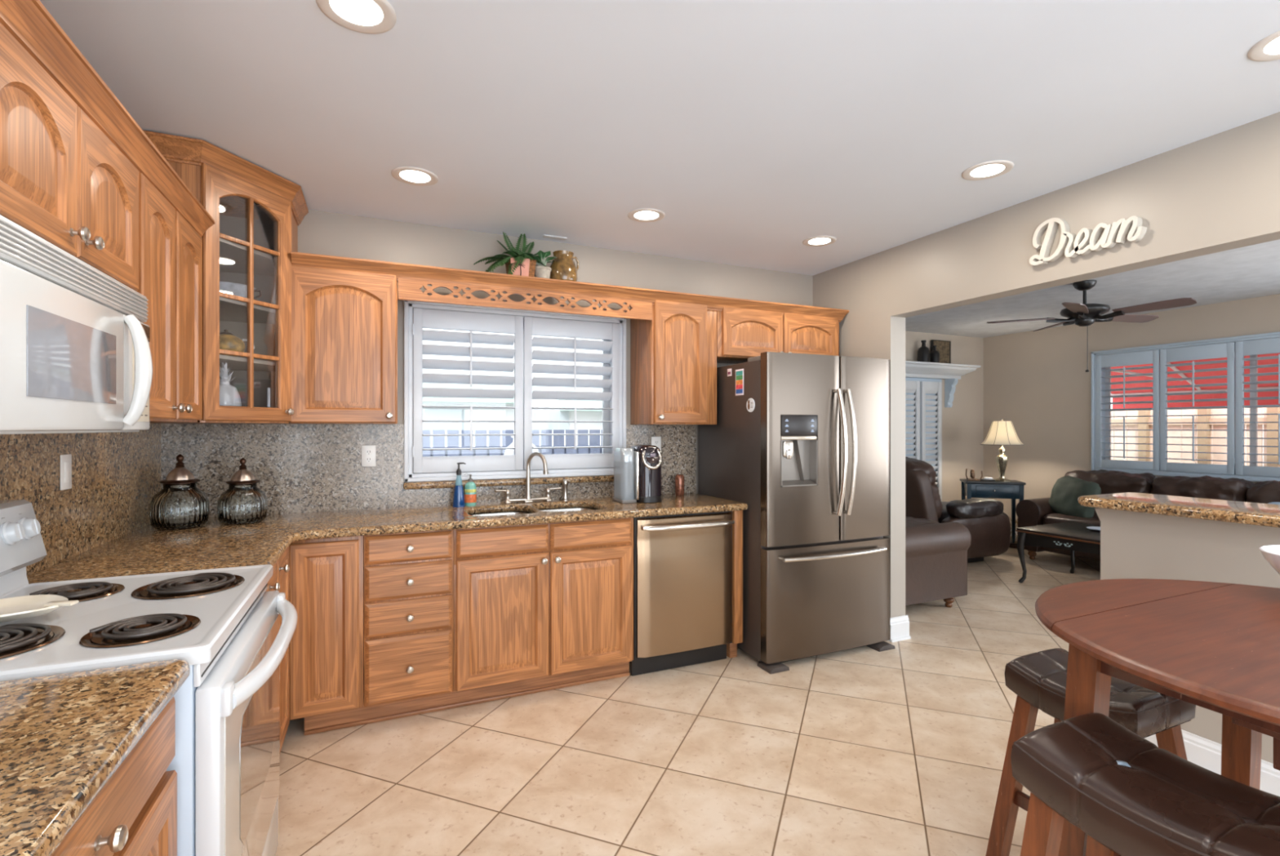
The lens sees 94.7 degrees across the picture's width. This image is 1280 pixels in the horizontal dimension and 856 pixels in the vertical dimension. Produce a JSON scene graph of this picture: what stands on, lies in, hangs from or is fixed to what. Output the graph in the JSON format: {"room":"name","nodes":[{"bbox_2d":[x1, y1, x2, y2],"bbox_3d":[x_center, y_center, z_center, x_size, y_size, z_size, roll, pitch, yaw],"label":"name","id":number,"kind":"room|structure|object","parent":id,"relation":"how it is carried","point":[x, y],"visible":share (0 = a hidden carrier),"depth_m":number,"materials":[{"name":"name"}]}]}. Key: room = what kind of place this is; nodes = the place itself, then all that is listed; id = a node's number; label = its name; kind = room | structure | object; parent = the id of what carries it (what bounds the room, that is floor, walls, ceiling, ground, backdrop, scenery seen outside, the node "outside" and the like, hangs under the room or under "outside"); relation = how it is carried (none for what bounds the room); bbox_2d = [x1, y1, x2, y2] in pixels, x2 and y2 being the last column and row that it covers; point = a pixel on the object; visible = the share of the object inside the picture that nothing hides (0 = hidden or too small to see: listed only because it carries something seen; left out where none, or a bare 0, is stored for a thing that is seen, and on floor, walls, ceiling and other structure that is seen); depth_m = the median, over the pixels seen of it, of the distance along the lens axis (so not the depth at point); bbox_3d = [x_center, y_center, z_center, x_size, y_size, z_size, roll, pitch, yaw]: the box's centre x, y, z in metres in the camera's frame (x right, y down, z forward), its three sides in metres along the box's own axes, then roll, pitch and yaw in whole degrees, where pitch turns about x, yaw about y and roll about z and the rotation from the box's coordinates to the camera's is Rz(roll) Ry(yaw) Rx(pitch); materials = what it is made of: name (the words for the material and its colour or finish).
{"room":"kitchen","nodes":[
{"label":"kitchen","id":0,"kind":"room"},
{"bbox_2d":[295,209,813,515],"bbox_3d":[-0.485,0.105,3.723,4.070,2.490,0.180,0,0,-24],"label":"wall","id":1,"kind":"structure","parent":0,"point":[319,233],"depth_m":3.51,"materials":[{"name":"paint"}]},
{"bbox_2d":[142,130,308,423],"bbox_3d":[-1.877,-0.578,2.627,0.633,1.111,0.693,0,0,-24],"label":"upper cabinet","id":2,"kind":"object","parent":1,"relation":"attached to","point":[257,213],"visible":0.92,"depth_m":2.62,"materials":[{"name":"brown wood"}]},
{"bbox_2d":[219,362,241,406],"bbox_3d":[-1.819,-0.168,2.580,0.125,0.251,0.124,0,0,-24],"label":"pineapple","id":3,"kind":"object","parent":2,"relation":"on","point":[229,395],"visible":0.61,"depth_m":2.56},
{"bbox_2d":[219,328,254,356],"bbox_3d":[-1.793,-0.369,2.584,0.176,0.128,0.112,0,0,-24],"label":"teapot","id":4,"kind":"object","parent":2,"relation":"on","point":[228,341],"visible":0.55,"depth_m":2.55,"materials":[{"name":"gold metal"}]},
{"bbox_2d":[219,334,245,356],"bbox_3d":[-1.809,-0.358,2.577,0.140,0.106,0.112,0,0,-24],"label":"pot","id":5,"kind":"object","parent":4,"relation":"on","point":[227,342],"depth_m":2.55,"materials":[{"name":"gold metal"}]},
{"bbox_2d":[219,281,262,299],"bbox_3d":[-1.814,-0.586,2.601,0.246,0.084,0.172,0,0,-24],"label":"ceramic bowl","id":6,"kind":"object","parent":2,"relation":"on","point":[232,288],"visible":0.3,"depth_m":2.56,"materials":[{"name":"white ceramic"}]},
{"bbox_2d":[219,237,271,275],"bbox_3d":[-1.897,-0.777,2.635,0.549,0.016,0.609,0,0,-24],"label":"shelf","id":7,"kind":"object","parent":2,"relation":"attached to","point":[233,254],"depth_m":2.66,"materials":[{"name":"laminate"}]},
{"bbox_2d":[219,296,275,324],"bbox_3d":[-1.897,-0.535,2.635,0.549,0.016,0.609,0,0,-24],"label":"shelf","id":8,"kind":"object","parent":2,"relation":"attached to","point":[233,309],"depth_m":2.66,"materials":[{"name":"laminate"}]},
{"bbox_2d":[219,355,275,371],"bbox_3d":[-1.897,-0.294,2.635,0.549,0.016,0.609,0,0,-24],"label":"shelf","id":9,"kind":"object","parent":2,"relation":"attached to","point":[237,364],"depth_m":2.63,"materials":[{"name":"laminate"}]},
{"bbox_2d":[289,265,397,424],"bbox_3d":[-1.481,-0.404,2.977,0.466,0.763,0.374,0,0,-24],"label":"upper cabinet","id":10,"kind":"object","parent":1,"relation":"attached to","point":[344,323],"visible":1,"depth_m":2.83,"materials":[{"name":"brown wood"}]},
{"bbox_2d":[160,423,696,519],"bbox_3d":[-0.964,0.207,3.399,2.928,0.457,0.020,0,0,-24],"label":"backsplash","id":11,"kind":"structure","parent":1,"relation":"attached to","point":[299,468],"depth_m":3.07,"materials":[{"name":"stone"}]},
{"bbox_2d":[361,444,375,466],"bbox_3d":[-1.457,0.150,3.164,0.070,0.116,0.009,0,0,-24],"label":"wall outlet","id":12,"kind":"object","parent":11,"relation":"attached to","point":[368,451],"visible":1,"depth_m":3.16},
{"bbox_2d":[403,475,613,489],"bbox_3d":[-0.693,0.319,3.504,1.329,0.038,0.049,0,0,-24],"label":"window ledge","id":13,"kind":"object","parent":11,"relation":"attached to","point":[538,481],"visible":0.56,"depth_m":3.45,"materials":[{"name":"brown stone"}]},
{"bbox_2d":[404,300,626,482],"bbox_3d":[-0.719,-0.207,3.562,1.320,1.010,0.223,0,0,-24],"label":"window","id":14,"kind":"structure","parent":1,"relation":"in","point":[524,324],"depth_m":3.48,"materials":[{"name":"paint"}]},
{"bbox_2d":[397,278,652,320],"bbox_3d":[-0.569,-0.713,3.224,1.398,0.145,0.023,0,0,-24],"label":"valance","id":15,"kind":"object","parent":1,"relation":"in","point":[408,290],"depth_m":3.18,"materials":[{"name":"brown wood"}]},
{"bbox_2d":[290,251,848,322],"bbox_3d":[-0.155,-0.775,3.564,3.349,0.078,0.372,0,0,-24],"label":"crown molding","id":16,"kind":"structure","parent":1,"relation":"attached to","point":[406,271],"depth_m":3.21,"materials":[{"name":"brown wood"}]},
{"bbox_2d":[473,231,546,276],"bbox_3d":[-0.723,-0.968,3.299,0.406,0.350,0.295,0,0,-24],"label":"potted fern","id":17,"kind":"object","parent":16,"relation":"on","point":[519,264],"visible":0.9,"depth_m":3.29,"materials":[{"name":"green plant"}]},
{"bbox_2d":[505,258,536,276],"bbox_3d":[-0.677,-0.880,3.342,0.146,0.130,0.146,0,0,-24],"label":"pot","id":18,"kind":"object","parent":17,"relation":"on","point":[526,268],"depth_m":3.28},
{"bbox_2d":[523,250,555,278],"bbox_3d":[-0.563,-0.910,3.368,0.183,0.190,0.176,0,0,14],"label":"potted caladium","id":19,"kind":"object","parent":16,"relation":"on","point":[542,272],"visible":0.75,"depth_m":3.33,"materials":[{"name":"ceramic"}]},
{"bbox_2d":[533,266,551,278],"bbox_3d":[-0.558,-0.863,3.362,0.104,0.096,0.104,0,0,-24],"label":"stone pot","id":20,"kind":"object","parent":19,"relation":"on","point":[542,272],"depth_m":3.32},
{"bbox_2d":[549,250,578,281],"bbox_3d":[-0.449,-0.918,3.443,0.164,0.206,0.165,0,0,17],"label":"pitcher","id":21,"kind":"object","parent":16,"relation":"on","point":[563,267],"visible":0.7,"depth_m":3.38,"materials":[{"name":"brown ceramic"}]},
{"bbox_2d":[630,300,716,425],"bbox_3d":[0.221,-0.404,3.731,0.452,0.763,0.374,0,0,-24],"label":"upper cabinet","id":22,"kind":"object","parent":1,"relation":"attached to","point":[673,353],"visible":0.99,"depth_m":3.60,"materials":[{"name":"brown wood"}]},
{"bbox_2d":[716,306,839,364],"bbox_3d":[0.880,-0.618,4.023,0.985,0.335,0.374,0,0,-24],"label":"upper cabinet","id":23,"kind":"object","parent":1,"relation":"attached to","point":[742,335],"visible":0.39,"depth_m":3.85,"materials":[{"name":"brown wood"}]},
{"bbox_2d":[39,0,1279,337],"bbox_3d":[2.790,-1.265,1.515,8.570,0.250,10.510,0,0,-24],"label":"ceiling","id":24,"kind":"structure","parent":0,"point":[758,130],"depth_m":2.10,"materials":[{"name":"paint"}]},
{"bbox_2d":[315,0,396,34],"bbox_3d":[-0.769,-1.137,1.601,0.200,0.006,0.200,0,0,-24],"label":"recessed light","id":25,"kind":"object","parent":24,"relation":"in","point":[364,16],"visible":1,"depth_m":1.62,"materials":[{"name":"white"}]},
{"bbox_2d":[391,166,438,186],"bbox_3d":[-1.018,-1.137,2.666,0.200,0.006,0.200,0,0,-24],"label":"recessed light","id":26,"kind":"object","parent":24,"relation":"in","point":[411,175],"visible":1,"depth_m":2.66,"materials":[{"name":"white"}]},
{"bbox_2d":[627,208,665,222],"bbox_3d":[0.035,-1.137,3.155,0.200,0.006,0.200,0,0,-24],"label":"recessed light","id":27,"kind":"object","parent":24,"relation":"in","point":[644,215],"visible":1,"depth_m":3.14,"materials":[{"name":"white"}]},
{"bbox_2d":[802,235,836,246],"bbox_3d":[1.094,-1.137,3.591,0.200,0.006,0.200,0,0,-24],"label":"recessed light","id":28,"kind":"object","parent":24,"relation":"in","point":[820,241],"visible":1,"depth_m":3.58,"materials":[{"name":"white"}]},
{"bbox_2d":[961,160,1013,180],"bbox_3d":[1.536,-1.137,2.606,0.200,0.006,0.200,0,0,-24],"label":"recessed light","id":29,"kind":"object","parent":24,"relation":"in","point":[992,169],"visible":1,"depth_m":2.60,"materials":[{"name":"white"}]},
{"bbox_2d":[986,280,1196,372],"bbox_3d":[3.501,-0.785,4.573,1.269,0.707,1.244,0,0,-24],"label":"ceiling fan","id":30,"kind":"object","parent":24,"relation":"hanging from","point":[1084,314],"visible":1,"depth_m":4.53,"materials":[{"name":"black paint"}]},
{"bbox_2d":[1247,30,1279,62],"bbox_3d":[1.925,-1.137,1.728,0.200,0.006,0.200,0,0,-24],"label":"recessed light","id":31,"kind":"object","parent":24,"relation":"in","point":[1268,49],"visible":1,"depth_m":1.77,"materials":[{"name":"white"}]},
{"bbox_2d":[275,547,1100,855],"bbox_3d":[2.268,1.410,2.323,8.270,0.120,8.010,0,0,-24],"label":"floor","id":32,"kind":"structure","parent":0,"point":[863,751],"depth_m":2.37,"materials":[{"name":"tile"}]},
{"bbox_2d":[51,696,177,855],"bbox_3d":[-0.996,0.863,0.668,0.650,0.774,0.717,0,0,-24],"label":"base cabinet","id":33,"kind":"object","parent":32,"relation":"on","point":[135,814],"visible":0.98,"depth_m":0.93,"materials":[{"name":"brown wood"}]},
{"bbox_2d":[0,659,189,855],"bbox_3d":[-0.800,0.456,0.211,0.642,0.039,1.735,0,0,-24],"label":"countertop","id":34,"kind":"structure","parent":33,"relation":"on","point":[64,737],"depth_m":0.83,"materials":[{"name":"brown stone"}]},
{"bbox_2d":[0,499,297,855],"bbox_3d":[-1.249,0.772,1.387,0.740,1.155,0.764,0,0,-24],"label":"range","id":35,"kind":"object","parent":32,"relation":"on","point":[224,622],"visible":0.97,"depth_m":1.31,"materials":[{"name":"white metal"}]},
{"bbox_2d":[0,595,79,622],"bbox_3d":[-1.383,0.400,1.299,0.174,0.026,0.203,0,0,43],"label":"spoon rest","id":36,"kind":"object","parent":35,"relation":"on","point":[15,608],"visible":1,"depth_m":1.32,"materials":[{"name":"beige ceramic"}]},
{"bbox_2d":[0,564,272,681],"bbox_3d":[-1.257,0.441,1.383,0.573,0.034,0.764,0,0,-24],"label":"cooktop","id":37,"kind":"object","parent":35,"relation":"in","point":[188,615],"depth_m":1.30,"materials":[{"name":"white metal"}]},
{"bbox_2d":[266,545,289,755],"bbox_3d":[-1.613,0.863,2.061,0.650,0.774,0.744,0,0,-24],"label":"base cabinet","id":38,"kind":"object","parent":32,"relation":"on","point":[279,581],"visible":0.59,"depth_m":2.33,"materials":[{"name":"brown wood"}]},
{"bbox_2d":[289,535,364,719],"bbox_3d":[-1.491,0.863,2.840,0.297,0.774,0.612,0,0,-24],"label":"base cabinet","id":39,"kind":"object","parent":32,"relation":"on","point":[326,575],"visible":0.82,"depth_m":2.56,"materials":[{"name":"brown wood"}]},
{"bbox_2d":[364,529,453,706],"bbox_3d":[-1.171,0.863,2.965,0.385,0.774,0.642,0,0,-24],"label":"base cabinet","id":40,"kind":"object","parent":32,"relation":"on","point":[408,577],"visible":0.98,"depth_m":2.70,"materials":[{"name":"brown wood"}]},
{"bbox_2d":[304,662,630,735],"bbox_3d":[-0.768,1.300,2.909,1.552,0.100,0.028,0,0,-24],"label":"toe kick","id":41,"kind":"object","parent":32,"relation":"on","point":[363,715],"visible":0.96,"depth_m":2.85,"materials":[{"name":"brown wood"}]},
{"bbox_2d":[453,517,633,692],"bbox_3d":[-0.569,0.863,3.232,0.929,0.774,0.642,0,0,-24],"label":"base cabinet","id":42,"kind":"object","parent":32,"relation":"on","point":[535,601],"visible":0.98,"depth_m":2.95,"materials":[{"name":"brown wood"}]},
{"bbox_2d":[26,493,747,584],"bbox_3d":[-0.697,0.456,2.792,2.922,0.039,1.345,0,0,-24],"label":"countertop","id":43,"kind":"structure","parent":42,"relation":"on","point":[145,550],"depth_m":2.58,"materials":[{"name":"brown stone"}]},
{"bbox_2d":[149,453,209,529],"bbox_3d":[-2.024,0.275,2.592,0.210,0.321,0.209,0,0,-24],"label":"glass canister","id":44,"kind":"object","parent":43,"relation":"on","point":[180,476],"visible":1,"depth_m":2.57,"materials":[{"name":"grey"}]},
{"bbox_2d":[149,482,209,529],"bbox_3d":[-2.024,0.339,2.592,0.210,0.193,0.209,0,0,-24],"label":"jar","id":45,"kind":"object","parent":44,"relation":"on","point":[156,522],"depth_m":2.57,"materials":[{"name":"clear glass"}]},
{"bbox_2d":[217,457,267,524],"bbox_3d":[-1.836,0.286,2.725,0.195,0.298,0.194,0,0,-24],"label":"glass canister","id":46,"kind":"object","parent":43,"relation":"on","point":[242,477],"visible":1,"depth_m":2.70,"materials":[{"name":"grey"}]},
{"bbox_2d":[217,482,267,524],"bbox_3d":[-1.836,0.345,2.725,0.195,0.180,0.194,0,0,-24],"label":"jar","id":47,"kind":"object","parent":46,"relation":"on","point":[222,501],"depth_m":2.70,"materials":[{"name":"clear glass"}]},
{"bbox_2d":[452,462,466,507],"bbox_3d":[-1.004,0.314,3.269,0.071,0.245,0.068,0,0,-24],"label":"soap bottle","id":48,"kind":"object","parent":43,"relation":"on","point":[458,496],"visible":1,"depth_m":3.25,"materials":[{"name":"blue plastic"}]},
{"bbox_2d":[464,473,476,506],"bbox_3d":[-0.956,0.344,3.322,0.065,0.184,0.065,0,0,21],"label":"hand soap bottle","id":49,"kind":"object","parent":43,"relation":"on","point":[470,495],"visible":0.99,"depth_m":3.30,"materials":[{"name":"multicoloured plastic"}]},
{"bbox_2d":[494,452,561,503],"bbox_3d":[-0.632,0.287,3.401,0.395,0.298,0.168,0,0,-24],"label":"faucet","id":50,"kind":"object","parent":43,"relation":"on","point":[527,499],"visible":1,"depth_m":3.44,"materials":[{"name":"silver metal"}]},
{"bbox_2d":[471,507,596,515],"bbox_3d":[-0.564,0.554,3.217,0.742,0.156,0.388,0,0,-24],"label":"sink","id":51,"kind":"object","parent":43,"relation":"in","point":[574,508],"visible":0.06,"depth_m":3.42,"materials":[{"name":"metal"}]},
{"bbox_2d":[612,444,662,503],"bbox_3d":[-0.007,0.269,3.505,0.266,0.335,0.247,0,0,-22],"label":"coffee maker","id":52,"kind":"object","parent":43,"relation":"on","point":[637,468],"visible":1,"depth_m":3.42,"materials":[{"name":"black plastic"}]},
{"bbox_2d":[675,474,684,495],"bbox_3d":[0.260,0.370,3.856,0.062,0.132,0.062,0,0,-24],"label":"tumbler","id":53,"kind":"object","parent":43,"relation":"on","point":[679,478],"visible":1,"depth_m":3.83,"materials":[{"name":"brown metal"}]},
{"bbox_2d":[631,511,734,675],"bbox_3d":[0.156,0.915,3.518,0.620,0.866,0.684,0,0,-24],"label":"dishwasher","id":54,"kind":"object","parent":32,"relation":"on","point":[682,563],"visible":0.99,"depth_m":3.25,"materials":[{"name":"silver metal"}]},
{"bbox_2d":[726,510,742,657],"bbox_3d":[0.452,0.913,3.695,0.056,0.874,0.600,0,0,-24],"label":"end panel","id":55,"kind":"object","parent":32,"relation":"on","point":[737,528],"visible":0.3,"depth_m":3.42,"materials":[{"name":"brown wood"}]},
{"bbox_2d":[697,351,895,674],"bbox_3d":[0.987,0.464,3.758,0.926,1.772,0.868,0,0,-24],"label":"refrigerator","id":56,"kind":"object","parent":32,"relation":"on","point":[810,464],"visible":0.99,"depth_m":3.41,"materials":[{"name":"grey metal"}]},
{"bbox_2d":[735,368,743,395],"bbox_3d":[0.592,-0.272,3.506,0.004,0.155,0.085,0,0,-24],"label":"magnet","id":57,"kind":"object","parent":56,"relation":"attached to","point":[739,373],"visible":1,"depth_m":3.50},
{"bbox_2d":[905,516,971,608],"bbox_3d":[1.769,0.916,4.990,1.018,0.869,1.686,0,0,-24],"label":"loveseat","id":58,"kind":"object","parent":32,"relation":"on","point":[936,553],"visible":0.16,"depth_m":4.27,"materials":[{"name":"brown leather"}]},
{"bbox_2d":[905,516,938,526],"bbox_3d":[1.981,0.880,4.741,0.832,0.351,0.651,0,0,-24],"label":"seat cushion","id":59,"kind":"object","parent":58,"relation":"on","point":[909,521],"depth_m":4.61,"materials":[{"name":"brown leather"}]},
{"bbox_2d":[905,456,1010,563],"bbox_3d":[3.077,0.809,6.106,1.350,1.081,1.036,0,0,-22],"label":"recliner","id":60,"kind":"object","parent":32,"relation":"on","point":[988,526],"visible":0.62,"depth_m":5.68,"materials":[{"name":"black leather"}]},
{"bbox_2d":[905,456,936,484],"bbox_3d":[2.625,0.470,5.928,0.354,0.402,0.686,0,0,-22],"label":"cushion","id":61,"kind":"object","parent":60,"relation":"on","point":[917,472],"depth_m":5.63,"materials":[{"name":"brown leather"}]},
{"bbox_2d":[931,483,942,519],"bbox_3d":[2.678,0.706,5.946,0.367,0.473,0.746,0,0,-22],"label":"cushion","id":62,"kind":"object","parent":60,"relation":"on","point":[936,504],"depth_m":5.63,"materials":[{"name":"brown leather"}]},
{"bbox_2d":[937,501,1010,542],"bbox_3d":[3.302,1.030,6.198,0.835,0.493,0.769,0,0,-22],"label":"seat cushion","id":63,"kind":"object","parent":60,"relation":"on","point":[944,514],"depth_m":5.89,"materials":[{"name":"black leather"}]},
{"bbox_2d":[960,479,1026,542],"bbox_3d":[3.938,0.970,6.597,0.574,0.760,0.383,0,0,19],"label":"side table","id":64,"kind":"object","parent":32,"relation":"on","point":[1013,490],"visible":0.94,"depth_m":6.46,"materials":[{"name":"black paint"}]},
{"bbox_2d":[980,417,1024,481],"bbox_3d":[4.029,0.239,6.556,0.420,0.700,0.420,0,0,-24],"label":"table lamp","id":65,"kind":"object","parent":64,"relation":"on","point":[1002,433],"visible":0.99,"depth_m":6.48,"materials":[{"name":"fabric"}]},
{"bbox_2d":[1015,521,1100,582],"bbox_3d":[3.922,1.115,4.799,0.832,0.485,1.202,0,0,-26],"label":"coffee table","id":66,"kind":"object","parent":32,"relation":"on","point":[1073,536],"visible":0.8,"depth_m":4.99,"materials":[{"name":"black paint"}]},
{"bbox_2d":[985,648,1195,855],"bbox_3d":[1.327,1.030,1.720,0.323,0.641,0.443,0,0,-24],"label":"bar stool","id":67,"kind":"object","parent":32,"relation":"on","point":[1038,680],"visible":0.46,"depth_m":1.74,"materials":[{"name":"leather"}]},
{"bbox_2d":[1010,713,1279,855],"bbox_3d":[0.950,0.976,1.034,0.328,0.748,0.513,0,0,-24],"label":"bar stool","id":68,"kind":"object","parent":32,"relation":"on","point":[1131,796],"visible":1,"depth_m":1.04,"materials":[{"name":"leather"}]},
{"bbox_2d":[1015,469,1279,561],"bbox_3d":[4.804,0.883,5.169,0.888,0.934,2.510,0,0,-24],"label":"sofa","id":69,"kind":"object","parent":32,"relation":"on","point":[1029,512],"visible":0.33,"depth_m":5.54,"materials":[{"name":"brown leather"}]},
{"bbox_2d":[1043,511,1100,524],"bbox_3d":[4.433,0.942,5.742,0.673,0.201,0.692,0,0,-24],"label":"seat cushion","id":70,"kind":"object","parent":69,"relation":"on","point":[1049,517],"depth_m":5.73,"materials":[{"name":"brown leather"}]},
{"bbox_2d":[1048,475,1101,518],"bbox_3d":[4.297,0.695,5.840,0.222,0.420,0.490,0,0,-10],"label":"throw pillow","id":71,"kind":"object","parent":69,"relation":"on","point":[1065,492],"visible":0.82,"depth_m":5.78,"materials":[{"name":"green fabric"}]},
{"bbox_2d":[1064,469,1155,511],"bbox_3d":[4.719,0.640,5.916,0.389,0.432,0.797,0,0,-24],"label":"cushion","id":72,"kind":"object","parent":69,"relation":"on","point":[1109,482],"depth_m":5.73,"materials":[{"name":"brown leather"}]},
{"bbox_2d":[1150,475,1254,502],"bbox_3d":[5.005,0.640,5.260,0.389,0.439,0.702,0,0,-24],"label":"cushion","id":73,"kind":"object","parent":69,"relation":"on","point":[1205,486],"depth_m":5.13,"materials":[{"name":"brown leather"}]},
{"bbox_2d":[1245,480,1279,503],"bbox_3d":[5.287,0.640,4.637,0.380,0.448,0.726,0,0,-24],"label":"cushion","id":74,"kind":"object","parent":69,"relation":"on","point":[1267,491],"depth_m":4.77,"materials":[{"name":"brown leather"}]},
{"bbox_2d":[1035,578,1279,855],"bbox_3d":[1.437,0.893,1.189,1.062,0.914,1.062,0,0,-24],"label":"dining table","id":75,"kind":"object","parent":32,"relation":"on","point":[1215,646],"visible":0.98,"depth_m":1.29,"materials":[{"name":"brown wood"}]},
{"bbox_2d":[1259,545,1279,574],"bbox_3d":[1.743,0.377,1.472,0.270,0.117,0.270,0,0,-24],"label":"bowl","id":76,"kind":"object","parent":75,"relation":"on","point":[1271,553],"visible":1,"depth_m":1.53,"materials":[{"name":"ceramic"}]},
{"bbox_2d":[905,331,983,502],"bbox_3d":[2.605,0.105,6.771,4.050,2.490,0.150,0,0,-24],"label":"wall","id":77,"kind":"structure","parent":0,"point":[962,423],"depth_m":7.30,"materials":[{"name":"paint"}]},
{"bbox_2d":[905,377,942,502],"bbox_3d":[2.775,0.379,6.722,1.920,1.943,0.073,0,0,-24],"label":"shutter door","id":78,"kind":"structure","parent":77,"relation":"in","point":[923,396],"depth_m":6.95,"materials":[{"name":"white paint"}]},
{"bbox_2d":[905,360,981,407],"bbox_3d":[2.955,-0.502,6.723,2.450,0.505,0.218,0,0,-24],"label":"mantel shelf","id":79,"kind":"object","parent":77,"relation":"attached to","point":[951,374],"visible":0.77,"depth_m":7.00,"materials":[{"name":"white paint"}]},
{"bbox_2d":[917,340,929,362],"bbox_3d":[3.321,-0.890,6.897,0.130,0.270,0.130,0,0,-24],"label":"bottle","id":80,"kind":"object","parent":79,"relation":"on","point":[923,353],"visible":0.82,"depth_m":6.85,"materials":[{"name":"black paint"}]},
{"bbox_2d":[929,345,939,363],"bbox_3d":[3.485,-0.866,6.970,0.110,0.220,0.110,0,0,-24],"label":"bottle","id":81,"kind":"object","parent":79,"relation":"on","point":[934,355],"visible":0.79,"depth_m":6.93,"materials":[{"name":"black paint"}]},
{"bbox_2d":[930,339,951,364],"bbox_3d":[3.631,-0.905,7.109,0.310,0.300,0.034,0,0,-24],"label":"picture","id":82,"kind":"object","parent":79,"relation":"on","point":[944,348],"visible":0.52,"depth_m":7.10,"materials":[{"name":"black paint"}]},
{"bbox_2d":[813,111,1279,764],"bbox_3d":[2.317,0.105,2.263,0.130,2.490,7.860,0,0,-24],"label":"wall","id":83,"kind":"structure","parent":0,"point":[1220,192],"depth_m":2.60,"materials":[{"name":"paint"}]},
{"bbox_2d":[888,614,911,642],"bbox_3d":[1.656,1.278,3.754,0.162,0.145,0.028,0,0,-24],"label":"baseboard","id":84,"kind":"structure","parent":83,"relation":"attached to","point":[899,625],"depth_m":3.75,"materials":[{"name":"white paint"}]},
{"bbox_2d":[1029,215,1146,266],"bbox_3d":[2.032,-0.898,2.699,0.036,0.206,0.471,0,0,-24],"label":"sign","id":85,"kind":"object","parent":83,"relation":"attached to","point":[1086,241],"visible":1,"depth_m":2.69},
{"bbox_2d":[1077,492,1279,528],"bbox_3d":[3.026,0.327,0.761,0.450,0.042,4.340,0,0,-24],"label":"bar","id":86,"kind":"object","parent":83,"relation":"attached to","point":[1227,511],"visible":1,"depth_m":2.35,"materials":[{"name":"brown stone"}]},
{"bbox_2d":[1144,729,1279,796],"bbox_3d":[2.949,1.285,0.642,0.028,0.130,4.385,0,0,-24],"label":"baseboard","id":87,"kind":"structure","parent":83,"relation":"attached to","point":[1206,753],"depth_m":2.29,"materials":[{"name":"white paint"}]},
{"bbox_2d":[983,293,1279,528],"bbox_3d":[6.011,0.105,3.900,0.150,2.490,7.860,0,0,-24],"label":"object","id":88,"kind":"structure","parent":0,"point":[1038,382],"depth_m":6.65,"materials":[{"name":"paint"}]},
{"bbox_2d":[1090,332,1279,481],"bbox_3d":[5.392,-0.175,5.211,0.218,1.280,2.460,0,0,-24],"label":"window","id":89,"kind":"structure","parent":88,"relation":"attached to","point":[1234,348],"depth_m":5.54,"materials":[{"name":"white paint"}]},
{"bbox_2d":[1111,353,1279,408],"bbox_3d":[6.373,-0.815,5.230,1.509,1.170,4.600,0,0,-24],"label":"awning","id":90,"kind":"object","parent":88,"relation":"attached to","point":[1267,370],"visible":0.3,"depth_m":6.72,"materials":[{"name":"red fabric"}]},
{"bbox_3d":[-1.130,0.105,-0.030,0.150,2.490,6.460,0,0,-24],"label":"wall","id":91,"kind":"structure","parent":0,"visible":0},
{"bbox_2d":[0,22,138,291],"bbox_3d":[-1.425,-0.585,1.286,0.370,0.400,0.765,0,0,-24],"label":"upper cabinet","id":92,"kind":"object","parent":91,"relation":"attached to","point":[63,180],"visible":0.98,"depth_m":1.28,"materials":[{"name":"brown wood"}]},
{"bbox_2d":[0,214,152,434],"bbox_3d":[-1.411,-0.185,1.314,0.408,0.395,0.762,0,0,-24],"label":"microwave","id":93,"kind":"object","parent":92,"relation":"attached to","point":[76,357],"visible":1,"depth_m":1.25,"materials":[{"name":"beige plastic"}]},
{"bbox_2d":[0,0,215,236],"bbox_3d":[-1.481,-0.775,1.422,0.375,0.075,1.800,0,0,-24],"label":"crown molding","id":94,"kind":"structure","parent":92,"relation":"attached to","point":[28,21],"depth_m":1.38,"materials":[{"name":"brown wood"}]},
{"bbox_2d":[0,423,160,576],"bbox_3d":[-1.511,0.207,1.046,0.020,0.457,3.837,0,0,-24],"label":"backsplash","id":95,"kind":"structure","parent":91,"relation":"attached to","point":[116,477],"depth_m":2.07,"materials":[{"name":"brown stone"}]},
{"bbox_2d":[59,453,71,490],"bbox_3d":[-1.893,0.145,1.945,0.009,0.116,0.070,0,0,-24],"label":"wall switch","id":96,"kind":"object","parent":95,"relation":"attached to","point":[65,460],"visible":1,"depth_m":1.93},
{"bbox_2d":[137,172,202,422],"bbox_3d":[-1.715,-0.404,1.942,0.370,0.763,0.660,0,0,-24],"label":"upper cabinet","id":97,"kind":"object","parent":91,"relation":"attached to","point":[171,250],"visible":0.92,"depth_m":1.95,"materials":[{"name":"brown wood"}]},
{"label":"outside","id":98,"kind":"structure","parent":0,"visible":0},
{"bbox_3d":[2.951,1.540,5.683,22.000,0.120,20.000,0,0,-24],"label":"ground","id":99,"kind":"structure","parent":98,"visible":0},
{"bbox_2d":[422,308,602,447],"bbox_3d":[-2.265,-0.320,8.813,15.000,3.600,0.650,0,0,-24],"label":"house","id":100,"kind":"structure","parent":99,"relation":"on","point":[428,414],"depth_m":8.90,"materials":[{"name":"grey glass"}]},
{"bbox_2d":[422,430,602,456],"bbox_3d":[-1.195,0.750,6.399,9.000,1.460,0.070,0,0,-24],"label":"fence","id":101,"kind":"object","parent":99,"relation":"on","point":[438,442],"visible":0.06,"depth_m":6.23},
{"bbox_2d":[1111,407,1279,466],"bbox_3d":[7.197,0.605,6.635,0.115,1.750,9.300,0,0,-24],"label":"fence","id":102,"kind":"object","parent":99,"relation":"on","point":[1268,418],"visible":0.02,"depth_m":7.37,"materials":[{"name":"wood"}]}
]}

